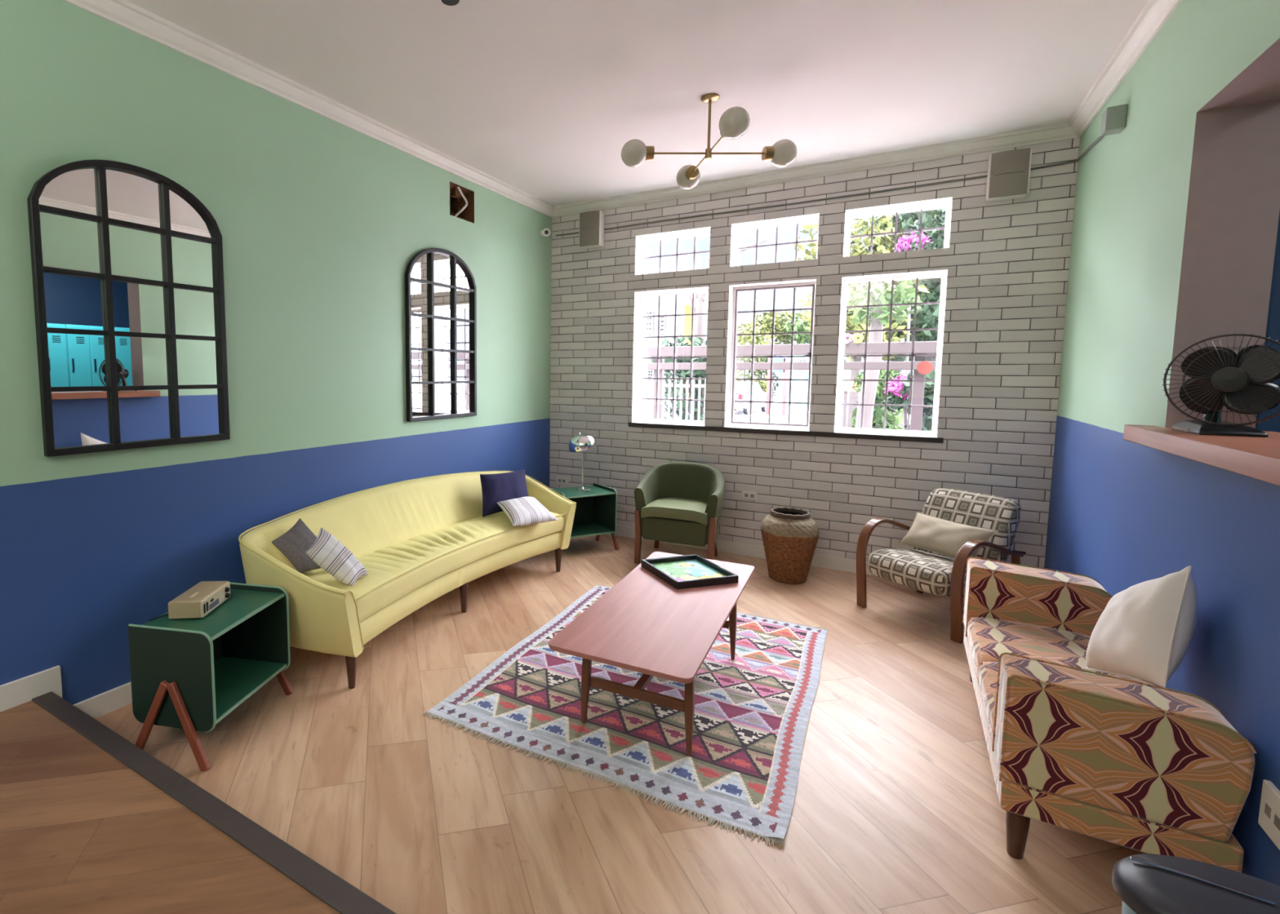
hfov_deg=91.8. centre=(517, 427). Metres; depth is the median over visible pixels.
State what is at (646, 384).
picket fence
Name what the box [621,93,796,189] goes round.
pendant lamp
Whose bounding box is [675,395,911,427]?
road
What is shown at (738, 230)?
window
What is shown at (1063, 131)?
trim
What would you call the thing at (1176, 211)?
wall
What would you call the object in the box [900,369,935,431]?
shrub
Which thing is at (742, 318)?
house
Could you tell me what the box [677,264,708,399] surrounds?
house
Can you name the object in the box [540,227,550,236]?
security camera
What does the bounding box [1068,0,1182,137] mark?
trim
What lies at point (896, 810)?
floor
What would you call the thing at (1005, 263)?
wall
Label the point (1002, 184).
grille
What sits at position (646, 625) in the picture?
coffee table
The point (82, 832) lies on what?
wood floor
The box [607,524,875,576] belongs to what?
baseboard
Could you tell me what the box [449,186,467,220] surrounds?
cavity
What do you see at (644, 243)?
window
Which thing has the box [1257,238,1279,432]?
wall
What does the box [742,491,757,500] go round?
wall socket
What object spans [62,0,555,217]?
trim
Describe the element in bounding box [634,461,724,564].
tub chair
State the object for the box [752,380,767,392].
shrub
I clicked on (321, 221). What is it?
wall
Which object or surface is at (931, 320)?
leafy tree
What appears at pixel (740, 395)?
tail light
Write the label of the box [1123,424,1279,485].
counter ledge
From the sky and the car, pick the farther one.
the sky
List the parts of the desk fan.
blade, blade, blade, blade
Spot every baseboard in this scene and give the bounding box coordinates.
[0,665,132,719]
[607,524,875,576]
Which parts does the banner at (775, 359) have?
post, post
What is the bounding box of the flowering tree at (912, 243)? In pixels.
[895,231,937,427]
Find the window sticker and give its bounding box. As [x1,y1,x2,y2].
[916,360,933,374]
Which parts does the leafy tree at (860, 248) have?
crown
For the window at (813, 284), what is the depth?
4.68 m
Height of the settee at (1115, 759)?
0.569 m
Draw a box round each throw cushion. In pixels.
[271,518,320,573]
[305,527,368,586]
[480,469,528,517]
[497,496,557,526]
[1083,565,1197,690]
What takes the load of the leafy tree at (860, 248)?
on the road
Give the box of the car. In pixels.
[733,382,766,414]
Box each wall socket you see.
[555,476,568,484]
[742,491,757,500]
[1257,779,1279,850]
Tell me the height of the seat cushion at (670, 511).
0.103 m
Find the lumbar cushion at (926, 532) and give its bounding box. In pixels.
[897,511,998,558]
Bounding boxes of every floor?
[0,700,340,913]
[95,533,1148,913]
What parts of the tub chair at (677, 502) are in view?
leg, leg, seat, leg, leg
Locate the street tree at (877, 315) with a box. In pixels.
[846,280,929,428]
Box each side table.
[128,582,293,771]
[544,482,618,550]
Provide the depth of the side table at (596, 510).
4.94 m
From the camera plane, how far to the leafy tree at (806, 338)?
37.57 m
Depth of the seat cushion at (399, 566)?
3.41 m
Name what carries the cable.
attached to the wall at (1005, 263)
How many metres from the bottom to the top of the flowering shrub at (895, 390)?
1.859 m
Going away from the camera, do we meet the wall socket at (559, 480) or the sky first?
the wall socket at (559, 480)
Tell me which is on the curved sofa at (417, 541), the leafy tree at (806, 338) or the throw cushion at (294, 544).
the throw cushion at (294, 544)
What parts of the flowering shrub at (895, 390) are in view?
stem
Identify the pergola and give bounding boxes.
[644,338,937,431]
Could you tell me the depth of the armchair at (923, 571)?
3.46 m
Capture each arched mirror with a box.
[26,159,230,457]
[404,248,476,422]
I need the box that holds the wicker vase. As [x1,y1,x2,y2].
[760,506,819,584]
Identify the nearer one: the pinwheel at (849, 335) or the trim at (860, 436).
the trim at (860, 436)
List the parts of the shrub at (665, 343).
stem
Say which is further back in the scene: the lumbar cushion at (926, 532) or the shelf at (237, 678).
the lumbar cushion at (926, 532)
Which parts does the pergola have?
post, post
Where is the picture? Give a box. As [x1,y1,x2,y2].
[651,560,726,581]
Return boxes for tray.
[640,554,738,589]
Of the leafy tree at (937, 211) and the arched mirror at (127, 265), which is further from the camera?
the leafy tree at (937, 211)
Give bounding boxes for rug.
[422,585,827,849]
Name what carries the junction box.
attached to the wall at (1176, 211)
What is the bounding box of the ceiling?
[126,0,1148,206]
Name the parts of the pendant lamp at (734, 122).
globe, arm, globe, arm, stem, arm, globe, arm, globe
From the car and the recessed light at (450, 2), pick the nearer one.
the recessed light at (450, 2)
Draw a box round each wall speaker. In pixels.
[578,209,604,248]
[985,147,1031,202]
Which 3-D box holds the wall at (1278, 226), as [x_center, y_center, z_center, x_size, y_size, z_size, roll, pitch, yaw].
[3.144,-0.287,3.059,0.020,2.870,2.400,3,6,32]
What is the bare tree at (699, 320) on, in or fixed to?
on the road
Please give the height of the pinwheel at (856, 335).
0.134 m
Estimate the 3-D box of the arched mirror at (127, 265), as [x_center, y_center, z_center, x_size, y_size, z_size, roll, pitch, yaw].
[-1.577,-0.496,2.547,0.033,1.160,0.735,3,6,32]
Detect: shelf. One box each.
[213,656,285,719]
[570,522,613,538]
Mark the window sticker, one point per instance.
(925, 367)
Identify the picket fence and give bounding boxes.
[644,377,706,421]
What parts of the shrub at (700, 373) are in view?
stem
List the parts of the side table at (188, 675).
leg, panel, leg, panel, panel, leg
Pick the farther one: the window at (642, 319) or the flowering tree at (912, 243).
the flowering tree at (912, 243)
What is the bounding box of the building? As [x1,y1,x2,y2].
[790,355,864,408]
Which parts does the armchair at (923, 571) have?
armrest, backrest, armrest, leg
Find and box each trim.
[31,691,396,913]
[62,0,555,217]
[551,122,1079,217]
[628,422,943,443]
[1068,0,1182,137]
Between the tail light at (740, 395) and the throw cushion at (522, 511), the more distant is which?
the tail light at (740, 395)
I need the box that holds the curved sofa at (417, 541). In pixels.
[238,471,576,688]
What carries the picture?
on the tray
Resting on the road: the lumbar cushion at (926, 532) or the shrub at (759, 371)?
the shrub at (759, 371)
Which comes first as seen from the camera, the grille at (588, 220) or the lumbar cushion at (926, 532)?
the lumbar cushion at (926, 532)
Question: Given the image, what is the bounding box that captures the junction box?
[1100,103,1127,136]
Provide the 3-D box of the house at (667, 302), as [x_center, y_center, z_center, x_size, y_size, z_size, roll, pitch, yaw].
[5.071,-3.274,24.818,2.799,5.768,2.070,3,6,32]
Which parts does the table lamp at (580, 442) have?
lamp shade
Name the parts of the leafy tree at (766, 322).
crown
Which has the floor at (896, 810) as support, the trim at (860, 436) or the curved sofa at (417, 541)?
the curved sofa at (417, 541)
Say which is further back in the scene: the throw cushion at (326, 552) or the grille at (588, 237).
the grille at (588, 237)
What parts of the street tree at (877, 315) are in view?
crown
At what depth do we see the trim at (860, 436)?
4.47 m
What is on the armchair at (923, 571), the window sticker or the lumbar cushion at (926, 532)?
the lumbar cushion at (926, 532)
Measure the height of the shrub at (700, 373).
2.932 m
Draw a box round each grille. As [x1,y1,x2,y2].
[579,210,599,230]
[579,227,599,247]
[988,171,1028,198]
[990,147,1031,175]
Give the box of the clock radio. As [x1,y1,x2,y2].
[148,581,230,622]
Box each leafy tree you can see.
[737,308,806,401]
[781,310,813,344]
[792,214,928,427]
[849,209,944,426]
[865,208,946,413]
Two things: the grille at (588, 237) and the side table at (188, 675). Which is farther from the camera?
the grille at (588, 237)
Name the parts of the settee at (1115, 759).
leg, armrest, armrest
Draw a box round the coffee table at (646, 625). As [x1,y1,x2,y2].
[547,551,754,755]
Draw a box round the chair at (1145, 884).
[1111,854,1279,913]
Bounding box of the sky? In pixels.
[646,209,945,377]
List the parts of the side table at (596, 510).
panel, leg, panel, leg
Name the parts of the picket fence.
rail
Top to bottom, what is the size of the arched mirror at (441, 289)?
1.160 m
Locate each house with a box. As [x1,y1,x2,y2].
[643,269,684,419]
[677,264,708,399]
[735,311,806,397]
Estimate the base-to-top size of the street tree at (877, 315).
3.797 m
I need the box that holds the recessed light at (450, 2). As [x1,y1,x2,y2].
[440,0,459,5]
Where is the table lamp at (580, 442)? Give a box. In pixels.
[568,432,596,492]
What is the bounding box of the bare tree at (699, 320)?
[678,239,768,420]
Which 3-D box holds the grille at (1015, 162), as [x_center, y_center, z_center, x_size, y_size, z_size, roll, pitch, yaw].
[2.962,-1.599,3.657,0.184,0.131,0.018,3,6,32]
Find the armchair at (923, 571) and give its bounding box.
[856,488,1026,644]
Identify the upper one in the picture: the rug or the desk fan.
the desk fan
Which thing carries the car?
on the road
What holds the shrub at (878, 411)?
on the road
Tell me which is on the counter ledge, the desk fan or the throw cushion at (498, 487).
the desk fan
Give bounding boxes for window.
[638,288,708,424]
[641,231,710,274]
[728,281,816,429]
[734,217,818,266]
[835,272,946,435]
[844,202,951,256]
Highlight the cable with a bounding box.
[555,135,1104,236]
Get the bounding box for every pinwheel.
[844,333,853,346]
[853,333,863,346]
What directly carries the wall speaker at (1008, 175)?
attached to the wall at (1005, 263)
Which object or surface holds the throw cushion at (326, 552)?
on the curved sofa at (417, 541)
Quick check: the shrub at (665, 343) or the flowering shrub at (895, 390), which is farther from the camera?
the shrub at (665, 343)
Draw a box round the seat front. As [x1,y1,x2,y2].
[977,662,998,739]
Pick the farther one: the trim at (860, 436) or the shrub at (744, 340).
the shrub at (744, 340)
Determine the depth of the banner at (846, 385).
14.92 m
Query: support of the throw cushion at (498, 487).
on the curved sofa at (417, 541)
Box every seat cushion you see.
[306,511,565,622]
[640,497,707,525]
[866,548,965,597]
[967,617,1143,685]
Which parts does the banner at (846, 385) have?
post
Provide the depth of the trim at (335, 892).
1.68 m
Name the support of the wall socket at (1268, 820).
attached to the wall at (1176, 211)
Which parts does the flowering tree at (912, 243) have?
stem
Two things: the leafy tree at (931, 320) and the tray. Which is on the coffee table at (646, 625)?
the tray
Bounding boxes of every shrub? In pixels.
[650,333,706,421]
[671,340,737,421]
[735,322,776,382]
[742,355,778,396]
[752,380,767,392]
[849,369,910,430]
[883,373,924,430]
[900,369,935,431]
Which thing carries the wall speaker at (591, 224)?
attached to the wall at (1005, 263)
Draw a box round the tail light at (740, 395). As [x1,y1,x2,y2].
[737,393,742,399]
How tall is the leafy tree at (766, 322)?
6.120 m
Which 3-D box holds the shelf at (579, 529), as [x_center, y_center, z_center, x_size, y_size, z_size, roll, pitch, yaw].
[0.495,0.827,4.901,0.454,0.016,0.328,-2,6,-25]
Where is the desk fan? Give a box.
[1161,332,1279,437]
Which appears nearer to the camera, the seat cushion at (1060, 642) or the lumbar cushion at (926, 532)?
the seat cushion at (1060, 642)
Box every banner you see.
[765,357,788,415]
[842,381,857,427]
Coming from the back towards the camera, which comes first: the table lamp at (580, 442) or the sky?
the sky
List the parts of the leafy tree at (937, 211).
crown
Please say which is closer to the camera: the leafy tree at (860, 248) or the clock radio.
the clock radio
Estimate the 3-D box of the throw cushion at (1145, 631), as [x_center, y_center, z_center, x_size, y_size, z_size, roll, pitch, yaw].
[1.992,0.628,1.947,0.184,0.496,0.378,2,5,16]
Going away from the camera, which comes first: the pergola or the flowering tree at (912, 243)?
the pergola
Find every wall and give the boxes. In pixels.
[0,0,551,705]
[549,137,1079,568]
[1044,0,1279,886]
[1255,211,1279,429]
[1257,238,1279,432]
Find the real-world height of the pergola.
2.128 m
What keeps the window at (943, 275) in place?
in the wall at (1005, 263)
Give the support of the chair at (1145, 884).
on the floor at (896, 810)
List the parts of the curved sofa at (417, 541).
leg, rail, leg, leg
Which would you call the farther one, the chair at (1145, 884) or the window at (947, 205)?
the window at (947, 205)
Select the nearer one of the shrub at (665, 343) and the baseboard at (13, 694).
the baseboard at (13, 694)
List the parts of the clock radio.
power cord, knob, knob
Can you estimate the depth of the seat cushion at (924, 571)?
3.40 m
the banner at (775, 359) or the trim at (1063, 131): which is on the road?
the banner at (775, 359)
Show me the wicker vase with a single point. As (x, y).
(790, 536)
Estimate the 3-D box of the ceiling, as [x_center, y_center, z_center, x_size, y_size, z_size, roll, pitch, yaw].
[-0.140,-1.645,1.343,4.029,0.120,7.800,3,6,32]
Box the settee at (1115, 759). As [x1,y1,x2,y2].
[962,556,1257,873]

